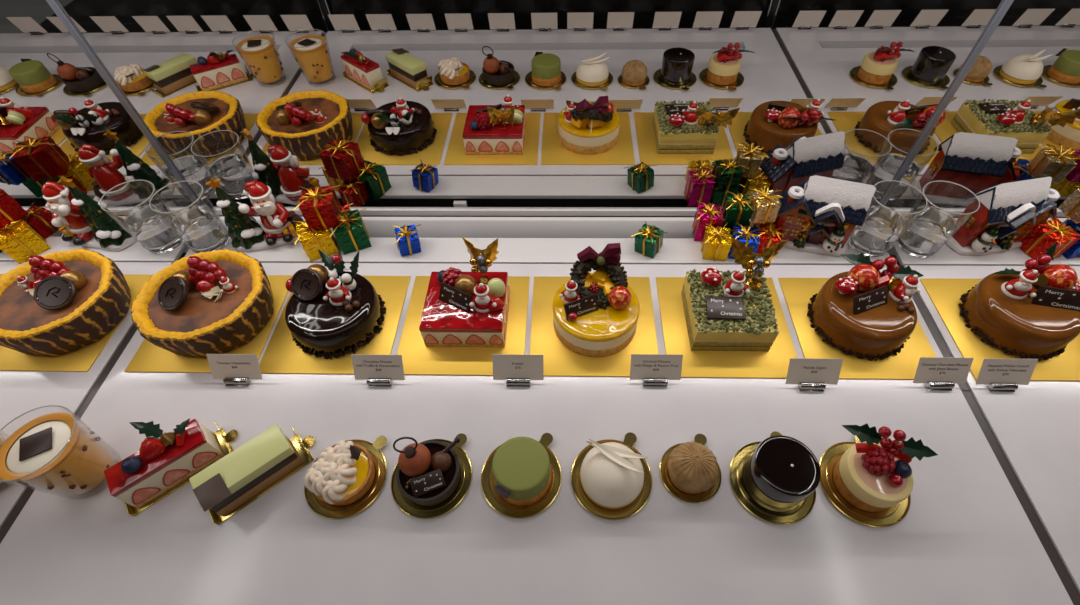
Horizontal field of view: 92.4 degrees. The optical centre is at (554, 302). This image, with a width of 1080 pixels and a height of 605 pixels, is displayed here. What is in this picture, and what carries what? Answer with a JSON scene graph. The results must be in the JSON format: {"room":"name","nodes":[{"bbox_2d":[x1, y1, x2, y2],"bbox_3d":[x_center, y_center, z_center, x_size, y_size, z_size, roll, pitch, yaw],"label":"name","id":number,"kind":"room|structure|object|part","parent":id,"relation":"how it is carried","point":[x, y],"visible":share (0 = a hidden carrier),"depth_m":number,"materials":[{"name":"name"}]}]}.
{"room":"food shop","nodes":[
{"label":"food shop","id":0,"kind":"room"},
{"bbox_2d":[116,215,1066,217],"bbox_3d":[0.016,-0.579,0.497,7.000,2.900,0.080,0,52,1],"label":"wall","id":1,"kind":"structure","parent":0,"point":[116,215],"depth_m":0.96,"materials":[{"name":"black"}]},
{"bbox_3d":[0.006,1.604,0.642,7.000,0.040,6.000,0,52,1],"label":"floor","id":2,"kind":"structure","parent":0,"visible":0},
{"bbox_3d":[-0.026,0.426,1.041,3.310,0.800,0.760,0,52,1],"label":"case base","id":3,"kind":"object","parent":2,"relation":"on","visible":0},
{"bbox_2d":[0,324,136,543],"bbox_3d":[-0.592,0.189,0.662,0.013,0.088,0.566,0,52,1],"label":"strip","id":4,"kind":"object","parent":3,"relation":"on","point":[19,506],"visible":0.06,"depth_m":0.66,"materials":[{"name":"grey metal"}]},
{"bbox_2d":[0,262,172,527],"bbox_3d":[-1.146,0.188,0.679,1.096,0.100,0.568,0,52,1],"label":"display shelf","id":5,"kind":"object","parent":3,"relation":"on","point":[21,392],"visible":0.25,"depth_m":0.67,"materials":[{"name":"grey"}]},
{"bbox_2d":[0,431,9,483],"bbox_3d":[-0.641,0.167,0.563,0.081,0.091,0.081,-33,58,-22],"label":"dessert cup","id":6,"kind":"object","parent":5,"relation":"on","point":[3,438],"visible":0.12,"depth_m":0.58,"materials":[{"name":"orange"}]},
{"bbox_3d":[-0.641,0.167,0.563,0.081,0.091,0.081,-33,58,-22],"label":"glass","id":7,"kind":"part","parent":6,"relation":"part of","materials":[{"name":"clear glass"}]},
{"bbox_2d":[0,274,152,371],"bbox_3d":[-0.697,0.024,0.735,0.170,0.002,0.169,0,52,1],"label":"cake board","id":8,"kind":"object","parent":5,"relation":"on","point":[82,359],"visible":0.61,"depth_m":0.69,"materials":[{"name":"gold metal"}]},
{"bbox_2d":[0,249,130,356],"bbox_3d":[-0.682,-0.010,0.701,0.168,0.092,0.160,0,52,1],"label":"cake","id":9,"kind":"object","parent":8,"relation":"on","point":[57,303],"visible":1,"depth_m":0.69,"materials":[{"name":"black food"}]},
{"bbox_2d":[0,237,186,262],"bbox_3d":[-1.140,-0.060,0.871,1.096,0.092,0.053,0,52,1],"label":"ledge","id":10,"kind":"object","parent":3,"relation":"on","point":[135,252],"visible":0.28,"depth_m":0.82,"materials":[{"name":"white"}]},
{"bbox_2d":[0,219,49,263],"bbox_3d":[-0.834,-0.098,0.802,0.065,0.053,0.056,32,59,24],"label":"gift box","id":11,"kind":"object","parent":10,"relation":"on","point":[20,241],"visible":0.98,"depth_m":0.79,"materials":[{"name":"yellow metal"}]},
{"bbox_2d":[0,189,28,228],"bbox_3d":[-0.849,-0.146,0.780,0.067,0.054,0.057,21,55,17],"label":"gift box","id":12,"kind":"object","parent":11,"relation":"on","point":[11,211],"visible":1,"depth_m":0.79,"materials":[{"name":"red paper"}]},
{"bbox_2d":[21,202,63,238],"bbox_3d":[-0.833,-0.132,0.836,0.050,0.041,0.042,16,54,14],"label":"gift box","id":13,"kind":"object","parent":10,"relation":"on","point":[38,218],"visible":0.77,"depth_m":0.83,"materials":[{"name":"red paper"}]},
{"bbox_2d":[42,176,136,250],"bbox_3d":[-0.736,-0.143,0.789,0.130,0.124,0.067,11,53,9],"label":"figurine","id":14,"kind":"object","parent":10,"relation":"on","point":[87,223],"visible":0.98,"depth_m":0.80,"materials":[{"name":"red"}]},
{"bbox_3d":[-0.750,-0.165,0.776,0.032,0.011,0.035,-30,57,-21],"label":"hat trim","id":15,"kind":"part","parent":14,"relation":"part of","materials":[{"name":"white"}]},
{"bbox_3d":[-0.748,-0.142,0.803,0.053,0.059,0.052,5,52,5],"label":"coat trim","id":16,"kind":"part","parent":14,"relation":"part of","materials":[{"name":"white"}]},
{"bbox_2d":[100,180,182,253],"bbox_3d":[-0.624,-0.127,0.793,0.072,0.095,0.072,0,52,1],"label":"water glass","id":17,"kind":"object","parent":10,"relation":"on","point":[153,234],"visible":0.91,"depth_m":0.79,"materials":[{"name":"clear glass"}]},
{"bbox_2d":[23,208,189,251],"bbox_3d":[-1.139,-0.106,0.902,1.108,0.115,0.055,0,52,1],"label":"rail","id":18,"kind":"object","parent":3,"relation":"on","point":[58,234],"visible":0.02,"depth_m":0.86,"materials":[{"name":"white metal"}]},
{"bbox_2d":[0,0,194,207],"bbox_3d":[-1.144,-0.350,0.635,1.106,0.604,0.005,0,52,1],"label":"mirror","id":19,"kind":"object","parent":18,"relation":"on","point":[59,117],"visible":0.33,"depth_m":0.74,"materials":[{"name":"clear mirror"}]},
{"bbox_2d":[213,208,849,238],"bbox_3d":[-0.033,-0.099,0.874,1.102,0.115,0.055,0,52,1],"label":"rail","id":20,"kind":"object","parent":3,"relation":"on","point":[377,227],"visible":0.17,"depth_m":0.85,"materials":[{"name":"white metal"}]},
{"bbox_2d":[342,203,352,212],"bbox_3d":[-0.337,-0.134,0.827,0.044,0.037,0.037,-21,54,-15],"label":"gift box","id":21,"kind":"object","parent":20,"relation":"on","point":[345,208],"visible":0.14,"depth_m":0.82,"materials":[{"name":"red paper"}]},
{"bbox_2d":[46,0,1013,208],"bbox_3d":[-0.038,-0.342,0.606,1.112,0.604,0.009,0,52,1],"label":"mirror","id":22,"kind":"object","parent":20,"relation":"on","point":[670,104],"depth_m":0.68,"materials":[{"name":"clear mirror"}]},
{"bbox_2d":[0,263,1073,604],"bbox_3d":[-0.040,0.195,0.651,1.090,0.100,0.568,0,52,1],"label":"display shelf","id":23,"kind":"object","parent":3,"relation":"on","point":[965,536],"visible":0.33,"depth_m":0.56,"materials":[{"name":"grey"}]},
{"bbox_2d":[0,405,120,499],"bbox_3d":[-0.531,0.169,0.559,0.081,0.091,0.081,0,52,1],"label":"dessert cup","id":24,"kind":"object","parent":23,"relation":"on","point":[52,452],"visible":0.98,"depth_m":0.54,"materials":[{"name":"clear glass"}]},
{"bbox_2d":[125,421,237,515],"bbox_3d":[-0.426,0.184,0.591,0.122,0.019,0.043,-34,58,-23],"label":"tray","id":25,"kind":"object","parent":23,"relation":"on","point":[224,439],"visible":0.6,"depth_m":0.59,"materials":[{"name":"gold metal"}]},
{"bbox_2d":[104,419,224,508],"bbox_3d":[-0.437,0.165,0.570,0.094,0.073,0.052,-34,58,-23],"label":"strawberry slice","id":26,"kind":"object","parent":25,"relation":"on","point":[160,464],"visible":1,"depth_m":0.56,"materials":[{"name":"red glaze"},{"name":"cream"},{"name":"strawberry"}]},
{"bbox_2d":[124,275,292,372],"bbox_3d":[-0.477,0.025,0.729,0.170,0.002,0.169,0,52,1],"label":"cake board","id":27,"kind":"object","parent":23,"relation":"on","point":[149,357],"visible":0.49,"depth_m":0.69,"materials":[{"name":"gold metal"}]},
{"bbox_2d":[131,249,273,357],"bbox_3d":[-0.472,-0.008,0.695,0.168,0.092,0.160,0,52,1],"label":"cake","id":28,"kind":"object","parent":27,"relation":"on","point":[200,304],"visible":1,"depth_m":0.68,"materials":[{"name":"black food"}]},
{"bbox_2d":[206,354,261,385],"bbox_3d":[-0.407,0.086,0.657,0.064,0.036,0.026,0,52,1],"label":"price tag","id":29,"kind":"object","parent":23,"relation":"on","point":[234,369],"visible":1,"depth_m":0.66,"materials":[{"name":"beige paper"}]},
{"bbox_2d":[208,427,314,524],"bbox_3d":[-0.330,0.190,0.584,0.122,0.019,0.043,-34,59,-23],"label":"tray","id":30,"kind":"object","parent":23,"relation":"on","point":[302,446],"visible":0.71,"depth_m":0.59,"materials":[{"name":"gold metal"}]},
{"bbox_2d":[189,424,302,516],"bbox_3d":[-0.334,0.185,0.567,0.095,0.049,0.045,-34,59,-23],"label":"slice","id":31,"kind":"object","parent":30,"relation":"on","point":[243,473],"visible":1,"depth_m":0.56,"materials":[{"name":"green food"}]},
{"bbox_2d":[259,276,410,373],"bbox_3d":[-0.302,0.026,0.725,0.170,0.002,0.169,0,52,1],"label":"cake board","id":32,"kind":"object","parent":23,"relation":"on","point":[282,355],"visible":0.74,"depth_m":0.70,"materials":[{"name":"gold metal"}]},
{"bbox_2d":[285,249,385,359],"bbox_3d":[-0.300,-0.001,0.689,0.127,0.090,0.127,-4,52,-2],"label":"chocolate cake","id":33,"kind":"object","parent":32,"relation":"on","point":[337,313],"visible":1,"depth_m":0.68,"materials":[{"name":"black food"}]},
{"bbox_3d":[-0.286,-0.027,0.665,0.019,0.014,0.018,-6,52,-4],"label":"hat trim","id":34,"kind":"part","parent":33,"relation":"part of","materials":[{"name":"white food"}]},
{"bbox_3d":[-0.285,-0.011,0.685,0.034,0.018,0.029,-6,52,-4],"label":"coat trim","id":35,"kind":"part","parent":33,"relation":"part of","materials":[{"name":"white food"}]},
{"bbox_2d":[304,436,386,519],"bbox_3d":[-0.235,0.196,0.585,0.090,0.007,0.094,0,52,1],"label":"dish","id":36,"kind":"object","parent":23,"relation":"on","point":[324,509],"visible":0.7,"depth_m":0.57,"materials":[{"name":"gold metal"}]},
{"bbox_2d":[304,440,374,505],"bbox_3d":[-0.235,0.186,0.570,0.067,0.039,0.067,20,55,16],"label":"tart","id":37,"kind":"object","parent":36,"relation":"on","point":[343,472],"visible":1,"depth_m":0.56,"materials":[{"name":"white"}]},
{"bbox_2d":[351,354,404,386],"bbox_3d":[-0.223,0.086,0.653,0.064,0.036,0.026,0,52,1],"label":"price tag","id":38,"kind":"object","parent":23,"relation":"on","point":[378,370],"visible":1,"depth_m":0.65,"materials":[{"name":"beige paper"}]},
{"bbox_2d":[391,433,471,518],"bbox_3d":[-0.139,0.194,0.585,0.090,0.007,0.096,0,52,1],"label":"dish","id":39,"kind":"object","parent":23,"relation":"on","point":[406,505],"visible":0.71,"depth_m":0.57,"materials":[{"name":"gold metal"}]},
{"bbox_2d":[393,437,460,505],"bbox_3d":[-0.139,0.174,0.554,0.069,0.077,0.069,0,52,1],"label":"tart","id":40,"kind":"object","parent":39,"relation":"on","point":[428,472],"visible":1,"depth_m":0.56,"materials":[{"name":"black food"}]},
{"bbox_2d":[397,276,529,375],"bbox_3d":[-0.124,0.027,0.720,0.170,0.002,0.169,0,52,1],"label":"cake board","id":41,"kind":"object","parent":23,"relation":"on","point":[418,358],"visible":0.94,"depth_m":0.69,"materials":[{"name":"gold metal"}]},
{"bbox_2d":[419,236,509,346],"bbox_3d":[-0.119,-0.015,0.687,0.109,0.102,0.110,0,52,1],"label":"cake","id":42,"kind":"object","parent":41,"relation":"on","point":[461,309],"visible":1,"depth_m":0.68,"materials":[{"name":"red glaze"},{"name":"cream"},{"name":"strawberry"}]},
{"bbox_3d":[-0.093,-0.019,0.655,0.019,0.014,0.019,-4,52,-2],"label":"hat trim","id":43,"kind":"part","parent":42,"relation":"part of","materials":[{"name":"white food"}]},
{"bbox_3d":[-0.093,-0.003,0.676,0.035,0.018,0.030,-4,52,-2],"label":"coat trim","id":44,"kind":"part","parent":42,"relation":"part of","materials":[{"name":"white"}]},
{"bbox_2d":[492,354,543,386],"bbox_3d":[-0.046,0.086,0.650,0.064,0.036,0.026,0,52,1],"label":"price tag","id":45,"kind":"object","parent":23,"relation":"on","point":[517,370],"visible":1,"depth_m":0.65,"materials":[{"name":"beige paper"}]},
{"bbox_2d":[481,433,560,518],"bbox_3d":[-0.037,0.193,0.584,0.090,0.007,0.096,0,52,1],"label":"dish","id":46,"kind":"object","parent":23,"relation":"on","point":[493,498],"visible":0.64,"depth_m":0.57,"materials":[{"name":"gold metal"}]},
{"bbox_2d":[492,437,550,505],"bbox_3d":[-0.036,0.182,0.564,0.064,0.047,0.065,0,52,1],"label":"matcha entremet","id":47,"kind":"object","parent":46,"relation":"on","point":[521,470],"visible":1,"depth_m":0.55,"materials":[{"name":"green food"}]},
{"bbox_2d":[530,276,657,376],"bbox_3d":[0.053,0.028,0.716,0.170,0.002,0.169,0,52,1],"label":"cake board","id":48,"kind":"object","parent":23,"relation":"on","point":[558,360],"visible":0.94,"depth_m":0.69,"materials":[{"name":"gold metal"}]},
{"bbox_2d":[553,243,639,356],"bbox_3d":[0.054,-0.005,0.673,0.115,0.107,0.115,0,52,1],"label":"cake","id":49,"kind":"object","parent":48,"relation":"on","point":[596,314],"visible":1,"depth_m":0.67,"materials":[{"name":"beige food"}]},
{"bbox_3d":[0.022,-0.010,0.682,0.029,0.015,0.025,10,52,9],"label":"coat trim","id":50,"kind":"part","parent":49,"relation":"part of","materials":[{"name":"white"}]},
{"bbox_3d":[0.021,-0.024,0.665,0.016,0.012,0.016,10,52,9],"label":"hat trim","id":51,"kind":"part","parent":49,"relation":"part of","materials":[{"name":"white food"}]},
{"bbox_2d":[571,432,651,519],"bbox_3d":[0.063,0.196,0.579,0.090,0.007,0.090,-13,52,-9],"label":"dish","id":52,"kind":"object","parent":23,"relation":"on","point":[630,438],"visible":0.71,"depth_m":0.57,"materials":[{"name":"gold metal"}]},
{"bbox_2d":[580,439,646,508],"bbox_3d":[0.063,0.181,0.560,0.070,0.052,0.070,0,52,1],"label":"cake","id":53,"kind":"object","parent":52,"relation":"on","point":[611,473],"visible":1,"depth_m":0.55,"materials":[{"name":"white food"}]},
{"bbox_2d":[630,354,682,386],"bbox_3d":[0.127,0.086,0.647,0.064,0.036,0.026,0,52,1],"label":"price tag","id":54,"kind":"object","parent":23,"relation":"on","point":[655,370],"visible":1,"depth_m":0.65,"materials":[{"name":"beige paper"}]},
{"bbox_2d":[660,434,720,502],"bbox_3d":[0.152,0.189,0.583,0.068,0.007,0.072,-13,52,-9],"label":"dish","id":55,"kind":"object","parent":23,"relation":"on","point":[708,494],"visible":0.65,"depth_m":0.57,"materials":[{"name":"gold metal"}]},
{"bbox_2d":[668,441,718,493],"bbox_3d":[0.152,0.178,0.567,0.055,0.042,0.055,0,52,1],"label":"chestnut mont blanc","id":56,"kind":"object","parent":55,"relation":"on","point":[692,467],"visible":1,"depth_m":0.55,"materials":[{"name":"beige food"}]},
{"bbox_2d":[656,277,796,377],"bbox_3d":[0.233,0.029,0.711,0.170,0.002,0.169,0,52,1],"label":"cake board","id":57,"kind":"object","parent":23,"relation":"on","point":[773,363],"visible":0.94,"depth_m":0.68,"materials":[{"name":"gold metal"}]},
{"bbox_2d":[681,237,788,350],"bbox_3d":[0.240,-0.009,0.676,0.126,0.100,0.114,0,52,1],"label":"cake","id":58,"kind":"object","parent":57,"relation":"on","point":[727,310],"visible":1,"depth_m":0.67,"materials":[{"name":"green food"}]},
{"bbox_3d":[0.237,-0.020,0.681,0.033,0.017,0.028,-3,52,-1],"label":"coat trim","id":59,"kind":"part","parent":58,"relation":"part of","materials":[{"name":"white food"}]},
{"bbox_3d":[0.236,-0.035,0.661,0.018,0.013,0.018,-3,52,-1],"label":"hat trim","id":60,"kind":"part","parent":58,"relation":"part of","materials":[{"name":"white"}]},
{"bbox_2d":[729,431,815,524],"bbox_3d":[0.241,0.198,0.574,0.092,0.007,0.092,-20,54,-14],"label":"dish","id":61,"kind":"object","parent":23,"relation":"on","point":[741,457],"visible":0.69,"depth_m":0.56,"materials":[{"name":"gold metal"}]},
{"bbox_2d":[743,435,820,511],"bbox_3d":[0.242,0.183,0.555,0.066,0.053,0.066,0,52,1],"label":"chocolate cake","id":62,"kind":"object","parent":61,"relation":"on","point":[782,471],"visible":1,"depth_m":0.54,"materials":[{"name":"black food"}]},
{"bbox_2d":[785,358,842,391],"bbox_3d":[0.321,0.090,0.640,0.064,0.036,0.026,0,52,1],"label":"price tag","id":63,"kind":"object","parent":23,"relation":"on","point":[810,374],"visible":1,"depth_m":0.64,"materials":[{"name":"beige paper"}]},
{"bbox_2d":[778,278,935,379],"bbox_3d":[0.412,0.031,0.707,0.170,0.002,0.169,0,52,1],"label":"cake board","id":64,"kind":"object","parent":23,"relation":"on","point":[797,292],"visible":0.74,"depth_m":0.68,"materials":[{"name":"gold metal"}]},
{"bbox_2d":[807,253,923,360],"bbox_3d":[0.411,0.001,0.675,0.128,0.087,0.128,13,53,11],"label":"chocolate cake","id":65,"kind":"object","parent":64,"relation":"on","point":[861,311],"visible":1,"depth_m":0.67,"materials":[{"name":"food"}]},
{"bbox_3d":[0.452,-0.014,0.671,0.033,0.017,0.028,-28,56,-20],"label":"coat trim","id":66,"kind":"part","parent":65,"relation":"part of","materials":[{"name":"white food"}]},
{"bbox_3d":[0.452,-0.029,0.652,0.018,0.013,0.018,-28,56,-20],"label":"hat trim","id":67,"kind":"part","parent":65,"relation":"part of","materials":[{"name":"white"}]},
{"bbox_2d":[819,435,910,527],"bbox_3d":[0.341,0.199,0.571,0.094,0.007,0.094,-25,55,-17],"label":"dish","id":68,"kind":"object","parent":23,"relation":"on","point":[890,516],"visible":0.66,"depth_m":0.56,"materials":[{"name":"gold metal"}]},
{"bbox_2d":[833,423,937,511],"bbox_3d":[0.347,0.172,0.540,0.094,0.085,0.069,0,52,1],"label":"cheesecake","id":69,"kind":"object","parent":68,"relation":"on","point":[874,474],"visible":1,"depth_m":0.53,"materials":[{"name":"beige food"}]},
{"bbox_2d":[913,357,973,390],"bbox_3d":[0.479,0.088,0.637,0.064,0.036,0.026,0,52,1],"label":"price tag","id":70,"kind":"object","parent":23,"relation":"on","point":[937,373],"visible":1,"depth_m":0.64,"materials":[{"name":"beige paper"}]},
{"bbox_2d":[184,237,889,264],"bbox_3d":[-0.034,-0.054,0.843,1.090,0.092,0.053,0,52,1],"label":"ledge","id":71,"kind":"object","parent":3,"relation":"on","point":[686,251],"visible":0.18,"depth_m":0.80,"materials":[{"name":"white"}]},
{"bbox_2d":[149,180,228,253],"bbox_3d":[-0.549,-0.125,0.790,0.072,0.095,0.072,0,52,1],"label":"water glass","id":72,"kind":"object","parent":71,"relation":"on","point":[199,227],"visible":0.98,"depth_m":0.79,"materials":[{"name":"clear glass"}]},
{"bbox_2d":[206,177,303,251],"bbox_3d":[-0.455,-0.141,0.782,0.121,0.124,0.065,-13,52,-9],"label":"figurine","id":73,"kind":"object","parent":71,"relation":"on","point":[277,228],"visible":0.98,"depth_m":0.79,"materials":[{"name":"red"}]},
{"bbox_3d":[-0.440,-0.164,0.769,0.032,0.011,0.035,36,60,26],"label":"hat trim","id":74,"kind":"part","parent":73,"relation":"part of","materials":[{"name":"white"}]},
{"bbox_3d":[-0.441,-0.141,0.796,0.053,0.059,0.052,-1,52,0],"label":"coat trim","id":75,"kind":"part","parent":73,"relation":"part of","materials":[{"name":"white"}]},
{"bbox_2d":[293,221,338,260],"bbox_3d":[-0.364,-0.102,0.796,0.062,0.051,0.053,-21,54,-15],"label":"gift box","id":76,"kind":"object","parent":71,"relation":"on","point":[311,241],"visible":0.84,"depth_m":0.78,"materials":[{"name":"yellow metal"}]},
{"bbox_2d":[293,185,342,230],"bbox_3d":[-0.346,-0.143,0.772,0.064,0.052,0.054,-11,52,-7],"label":"gift box","id":77,"kind":"object","parent":76,"relation":"on","point":[320,207],"visible":1,"depth_m":0.76,"materials":[{"name":"red paper"}]},
{"bbox_2d":[330,208,371,254],"bbox_3d":[-0.315,-0.113,0.804,0.062,0.051,0.053,-20,54,-14],"label":"gift box","id":78,"kind":"object","parent":71,"relation":"on","point":[352,236],"visible":0.97,"depth_m":0.79,"materials":[{"name":"green paper"}]},
{"bbox_2d":[393,224,420,255],"bbox_3d":[-0.223,-0.097,0.796,0.045,0.042,0.040,-17,53,-12],"label":"gift box","id":79,"kind":"object","parent":71,"relation":"on","point":[407,237],"visible":1,"depth_m":0.79,"materials":[{"name":"blue paper"}]},
{"bbox_2d":[630,221,667,257],"bbox_3d":[0.144,-0.094,0.786,0.046,0.042,0.041,27,57,21],"label":"gift box","id":80,"kind":"object","parent":71,"relation":"on","point":[648,239],"visible":1,"depth_m":0.78,"materials":[{"name":"green paper"}]},
{"bbox_2d":[692,201,724,241],"bbox_3d":[0.239,-0.125,0.800,0.051,0.054,0.044,3,52,4],"label":"gift box","id":81,"kind":"object","parent":71,"relation":"on","point":[711,214],"visible":0.9,"depth_m":0.79,"materials":[{"name":"pink paper"}]},
{"bbox_2d":[701,224,736,260],"bbox_3d":[0.246,-0.091,0.780,0.051,0.043,0.044,5,52,5],"label":"gift box","id":82,"kind":"object","parent":71,"relation":"on","point":[716,243],"visible":1,"depth_m":0.77,"materials":[{"name":"yellow metal"}]},
{"bbox_2d":[722,221,749,233],"bbox_3d":[0.280,-0.124,0.804,0.052,0.040,0.045,-3,52,-1],"label":"gift box","id":83,"kind":"object","parent":71,"relation":"on","point":[723,225],"visible":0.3,"depth_m":0.79,"materials":[{"name":"green metal"}]},
{"bbox_2d":[722,191,752,225],"bbox_3d":[0.278,-0.142,0.778,0.051,0.038,0.044,4,52,5],"label":"gift box","id":84,"kind":"object","parent":83,"relation":"on","point":[737,209],"visible":0.99,"depth_m":0.77,"materials":[{"name":"green paper"}]},
{"bbox_2d":[728,223,762,258],"bbox_3d":[0.287,-0.091,0.779,0.052,0.044,0.045,8,52,8],"label":"gift box","id":85,"kind":"object","parent":71,"relation":"on","point":[748,235],"visible":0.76,"depth_m":0.77,"materials":[{"name":"blue paper"}]},
{"bbox_2d":[750,217,778,227],"bbox_3d":[0.329,-0.129,0.799,0.047,0.052,0.040,-4,52,-2],"label":"gift box","id":86,"kind":"object","parent":71,"relation":"on","point":[777,218],"visible":0.14,"depth_m":0.79,"materials":[{"name":"yellow metal"}]},
{"bbox_2d":[748,185,782,223],"bbox_3d":[0.308,-0.144,0.758,0.048,0.044,0.042,-6,52,-4],"label":"gift box","id":87,"kind":"object","parent":86,"relation":"on","point":[765,204],"visible":0.98,"depth_m":0.75,"materials":[{"name":"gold metal"}]},
{"bbox_2d":[757,223,789,253],"bbox_3d":[0.326,-0.096,0.784,0.048,0.041,0.041,13,53,11],"label":"gift box","id":88,"kind":"object","parent":71,"relation":"on","point":[770,235],"visible":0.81,"depth_m":0.77,"materials":[{"name":"red paper"}]},
{"bbox_2d":[776,175,876,256],"bbox_3d":[0.388,-0.133,0.764,0.130,0.115,0.069,14,53,12],"label":"house","id":89,"kind":"object","parent":71,"relation":"on","point":[820,213],"visible":0.99,"depth_m":0.74,"materials":[{"name":"white"}]},
{"bbox_3d":[0.394,-0.098,0.784,0.017,0.026,0.003,14,53,12],"label":"door","id":90,"kind":"part","parent":89,"relation":"part of","materials":[{"name":"red"}]},
{"bbox_2d":[850,180,927,256],"bbox_3d":[0.485,-0.120,0.764,0.072,0.095,0.072,0,52,1],"label":"water glass","id":91,"kind":"object","parent":71,"relation":"on","point":[882,226],"visible":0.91,"depth_m":0.76,"materials":[{"name":"clear glass"}]},
{"bbox_3d":[0.485,-0.123,0.760,0.072,0.082,0.072,0,52,1],"label":"glass","id":92,"kind":"part","parent":91,"relation":"part of","materials":[{"name":"clear glass"}]},
{"bbox_2d":[888,209,1069,254],"bbox_3d":[1.074,-0.092,0.846,1.108,0.115,0.055,0,52,1],"label":"rail","id":93,"kind":"object","parent":3,"relation":"on","point":[1060,213],"visible":0.02,"depth_m":0.83,"materials":[{"name":"white metal"}]},
{"bbox_2d":[885,0,1079,208],"bbox_3d":[1.069,-0.336,0.580,1.106,0.604,0.005,0,52,1],"label":"mirror","id":94,"kind":"object","parent":93,"relation":"on","point":[1014,116],"visible":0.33,"depth_m":0.70,"materials":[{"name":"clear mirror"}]},
{"bbox_2d":[890,242,1079,266],"bbox_3d":[1.073,-0.047,0.815,1.096,0.092,0.053,0,52,1],"label":"ledge","id":95,"kind":"object","parent":3,"relation":"on","point":[945,256],"visible":0.28,"depth_m":0.78,"materials":[{"name":"white"}]},
{"bbox_2d":[896,181,979,257],"bbox_3d":[0.556,-0.118,0.762,0.072,0.095,0.072,0,52,1],"label":"water glass","id":96,"kind":"object","parent":95,"relation":"on","point":[926,236],"visible":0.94,"depth_m":0.76,"materials":[{"name":"clear glass"}]},
{"bbox_3d":[0.556,-0.122,0.757,0.072,0.082,0.072,0,52,1],"label":"glass","id":97,"kind":"part","parent":96,"relation":"part of","materials":[{"name":"clear glass"}]},
{"bbox_2d":[945,177,1059,254],"bbox_3d":[0.667,-0.131,0.757,0.130,0.115,0.069,-9,52,-6],"label":"house","id":98,"kind":"object","parent":95,"relation":"on","point":[1008,213],"visible":0.99,"depth_m":0.74,"materials":[{"name":"snow"},{"name":"red ceramic"},{"name":"blue ceramic"}]},
{"bbox_2d":[1019,218,1079,259],"bbox_3d":[0.737,-0.095,0.769,0.061,0.050,0.052,-14,53,-10],"label":"gift box","id":99,"kind":"object","parent":95,"relation":"on","point":[1042,237],"visible":0.94,"depth_m":0.76,"materials":[{"name":"red paper"}]},
{"bbox_2d":[1063,216,1079,258],"bbox_3d":[0.787,-0.100,0.772,0.061,0.050,0.052,-9,52,-6],"label":"gift box","id":100,"kind":"object","parent":95,"relation":"on","point":[1073,251],"visible":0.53,"depth_m":0.77,"materials":[{"name":"blue paper"}]},
{"bbox_2d":[1058,186,1079,223],"bbox_3d":[0.780,-0.145,0.752,0.053,0.047,0.049,-8,52,-5],"label":"gift box","id":101,"kind":"object","parent":100,"relation":"on","point":[1070,207],"visible":1,"depth_m":0.76,"materials":[{"name":"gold metal"}]},
{"bbox_2d":[904,265,1079,592],"bbox_3d":[1.067,0.201,0.623,1.096,0.100,0.568,0,52,1],"label":"display shelf","id":102,"kind":"object","parent":3,"relation":"on","point":[1036,426],"visible":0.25,"depth_m":0.61,"materials":[{"name":"grey"}]},
{"bbox_2d":[920,278,1079,380],"bbox_3d":[0.617,0.032,0.702,0.170,0.002,0.169,0,52,1],"label":"cake board","id":103,"kind":"object","parent":102,"relation":"on","point":[945,294],"visible":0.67,"depth_m":0.68,"materials":[{"name":"gold metal"}]},
{"bbox_2d":[958,242,1079,360],"bbox_3d":[0.619,-0.003,0.668,0.128,0.096,0.128,0,52,1],"label":"chocolate cake","id":104,"kind":"object","parent":103,"relation":"on","point":[1033,312],"visible":1,"depth_m":0.66,"materials":[{"name":"food"}]},
{"bbox_3d":[0.602,-0.020,0.672,0.034,0.018,0.029,16,54,14],"label":"coat trim","id":105,"kind":"part","parent":104,"relation":"part of","materials":[{"name":"white food"}]},
{"bbox_3d":[0.601,-0.036,0.652,0.019,0.014,0.019,16,54,14],"label":"hat trim","id":106,"kind":"part","parent":104,"relation":"part of","materials":[{"name":"white food"}]},
{"bbox_2d":[976,359,1037,391],"bbox_3d":[0.555,0.090,0.635,0.064,0.036,0.026,0,52,1],"label":"price tag","id":107,"kind":"object","parent":102,"relation":"on","point":[999,375],"visible":1,"depth_m":0.64,"materials":[{"name":"beige paper"}]},
{"bbox_2d":[912,292,1079,604],"bbox_3d":[0.511,0.195,0.634,0.013,0.088,0.566,0,52,1],"label":"strip","id":108,"kind":"object","parent":3,"relation":"on","point":[1044,538],"visible":0.28,"depth_m":0.58,"materials":[{"name":"grey metal"}]}
]}

